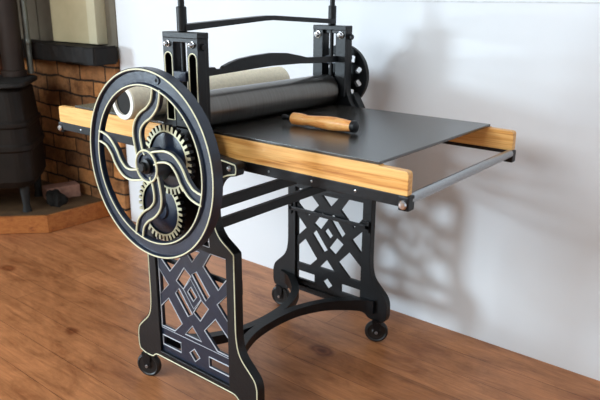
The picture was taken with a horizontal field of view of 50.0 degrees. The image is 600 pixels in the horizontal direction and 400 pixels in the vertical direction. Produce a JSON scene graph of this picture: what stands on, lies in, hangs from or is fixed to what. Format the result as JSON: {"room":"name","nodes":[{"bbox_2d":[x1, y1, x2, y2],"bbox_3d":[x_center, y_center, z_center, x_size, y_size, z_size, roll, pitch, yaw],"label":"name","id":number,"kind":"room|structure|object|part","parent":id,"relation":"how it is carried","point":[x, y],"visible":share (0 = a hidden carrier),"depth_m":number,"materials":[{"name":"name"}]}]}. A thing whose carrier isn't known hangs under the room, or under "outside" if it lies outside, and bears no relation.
{"room":"art studio","nodes":[
{"label":"art studio","id":0,"kind":"room"},
{"bbox_2d":[0,55,2,73],"bbox_3d":[-2.127,-1.150,3.045,0.180,2.500,1.544,14,22,37],"label":"wall","id":1,"kind":"structure","parent":0,"point":[1,67],"depth_m":3.60,"materials":[{"name":"brick"}]},
{"bbox_2d":[0,180,109,233],"bbox_3d":[-1.562,0.045,3.282,0.882,0.085,0.787,14,22,37],"label":"hearth","id":2,"kind":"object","parent":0,"point":[43,217],"depth_m":3.16,"materials":[{"name":"brown tile"}]},
{"bbox_2d":[0,74,45,211],"bbox_3d":[-1.504,-0.276,3.143,0.438,0.625,0.384,-3,18,-9],"label":"wood stove","id":3,"kind":"object","parent":2,"relation":"on","point":[22,153],"visible":1,"depth_m":3.02,"materials":[{"name":"black metal"}]},
{"bbox_2d":[0,0,26,77],"bbox_3d":[-1.391,-1.460,2.888,0.116,1.790,0.116,14,22,37],"label":"flue pipe","id":4,"kind":"object","parent":3,"relation":"on","point":[11,49],"visible":1,"depth_m":3.07,"materials":[{"name":"brown metal"}]},
{"bbox_3d":[-1.475,-0.564,3.058,0.380,0.025,0.380,-3,18,-9],"label":"plate","id":5,"kind":"part","parent":3,"relation":"part of","materials":[{"name":"metal"}]},
{"bbox_3d":[-1.329,-0.018,3.117,0.052,0.150,0.052,-3,18,-9],"label":"leg","id":6,"kind":"part","parent":3,"relation":"part of","materials":[{"name":"metal"}]},
{"bbox_2d":[19,0,33,73],"bbox_3d":[-1.333,-1.460,2.946,0.036,1.740,0.036,14,22,37],"label":"conduit pipe","id":7,"kind":"object","parent":3,"relation":"on","point":[23,7],"visible":1,"depth_m":3.14,"materials":[{"name":"grey metal"}]},
{"bbox_3d":[-1.372,-0.095,3.362,0.052,0.150,0.052,-3,18,-9],"label":"leg","id":8,"kind":"part","parent":3,"relation":"part of","materials":[{"name":"metal"}]},
{"bbox_2d":[46,189,67,206],"bbox_3d":[-1.220,-0.010,3.232,0.102,0.080,0.107,-6,18,-19],"label":"stone","id":9,"kind":"object","parent":2,"relation":"on","point":[54,197],"visible":1,"depth_m":3.21,"materials":[{"name":"black stone"}]},
{"bbox_2d":[42,181,80,198],"bbox_3d":[-1.243,-0.049,3.356,0.170,0.065,0.090,-12,21,-34],"label":"brick","id":10,"kind":"object","parent":2,"relation":"on","point":[70,189],"visible":0.84,"depth_m":3.34,"materials":[{"name":"red brick"}]},
{"bbox_2d":[24,58,131,219],"bbox_3d":[-1.252,-0.393,3.490,1.092,0.800,0.124,14,22,37],"label":"brick wall","id":11,"kind":"structure","parent":0,"point":[58,83],"depth_m":3.36,"materials":[{"name":"brown brick"}]},
{"bbox_2d":[0,39,117,65],"bbox_3d":[-1.291,-0.758,3.250,1.050,0.086,0.136,14,22,37],"label":"mantel shelf","id":12,"kind":"object","parent":11,"relation":"on","point":[80,53],"visible":0.69,"depth_m":3.00,"materials":[{"name":"black wood"}]},
{"bbox_2d":[0,216,599,399],"bbox_3d":[-0.706,0.884,0.855,5.800,0.060,3.924,14,22,37],"label":"floor","id":13,"kind":"structure","parent":0,"point":[74,300],"depth_m":2.08,"materials":[{"name":"brown wood"}]},
{"bbox_2d":[58,0,515,399],"bbox_3d":[-0.130,-0.046,1.833,1.244,1.140,0.818,14,22,37],"label":"press","id":14,"kind":"object","parent":13,"relation":"on","point":[186,155],"depth_m":1.62,"materials":[{"name":"black paint"}]},
{"bbox_2d":[113,66,289,119],"bbox_3d":[-0.266,-0.327,1.919,0.094,0.094,0.631,14,22,37],"label":"roll","id":15,"kind":"object","parent":14,"relation":"on","point":[133,100],"visible":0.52,"depth_m":1.88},
{"bbox_3d":[-0.277,0.048,1.639,0.480,0.922,0.036,14,22,37],"label":"frame","id":16,"kind":"part","parent":14,"relation":"part of","materials":[{"name":"black paint"}]},
{"bbox_3d":[-0.261,-0.151,1.625,1.229,0.052,0.018,14,22,37],"label":"bed rail","id":17,"kind":"part","parent":14,"relation":"part of","materials":[{"name":"orange wood"}]},
{"bbox_3d":[-0.089,-0.238,1.807,1.076,0.006,0.537,14,22,37],"label":"bed plate","id":18,"kind":"part","parent":14,"relation":"part of","materials":[{"name":"black metal"}]},
{"bbox_3d":[0.046,-0.195,1.601,0.225,0.034,0.034,13,21,34],"label":"crank handle","id":19,"kind":"part","parent":14,"relation":"part of","materials":[{"name":"brown wood"}]},
{"bbox_3d":[0.096,-0.087,2.077,0.480,0.922,0.034,14,22,37],"label":"frame","id":20,"kind":"part","parent":14,"relation":"part of","materials":[{"name":"black paint"}]},
{"bbox_3d":[0.377,-0.060,1.465,0.021,0.023,0.514,14,22,37],"label":"rod","id":21,"kind":"part","parent":14,"relation":"part of","materials":[{"name":"metal"}]},
{"bbox_3d":[0.072,-0.272,2.017,1.229,0.052,0.020,14,22,37],"label":"bed rail","id":22,"kind":"part","parent":14,"relation":"part of","materials":[{"name":"orange wood"}]},
{"bbox_2d":[17,0,599,380],"bbox_3d":[0.575,-0.754,1.833,5.620,2.500,0.112,14,22,37],"label":"wall","id":23,"kind":"structure","parent":0,"point":[506,255],"depth_m":2.02,"materials":[{"name":"white paint"}]},
{"bbox_2d":[50,0,107,44],"bbox_3d":[-1.066,-1.546,2.885,0.385,1.635,0.062,14,22,37],"label":"trim","id":24,"kind":"structure","parent":23,"relation":"attached to","point":[76,21],"depth_m":3.05,"materials":[{"name":"beige paint"}]},
{"bbox_2d":[255,0,599,2],"bbox_3d":[0.941,-0.473,1.548,4.600,0.004,0.003,14,22,37],"label":"trim","id":25,"kind":"structure","parent":23,"relation":"attached to","point":[255,0],"depth_m":1.94,"materials":[{"name":"white paint"}]}
]}

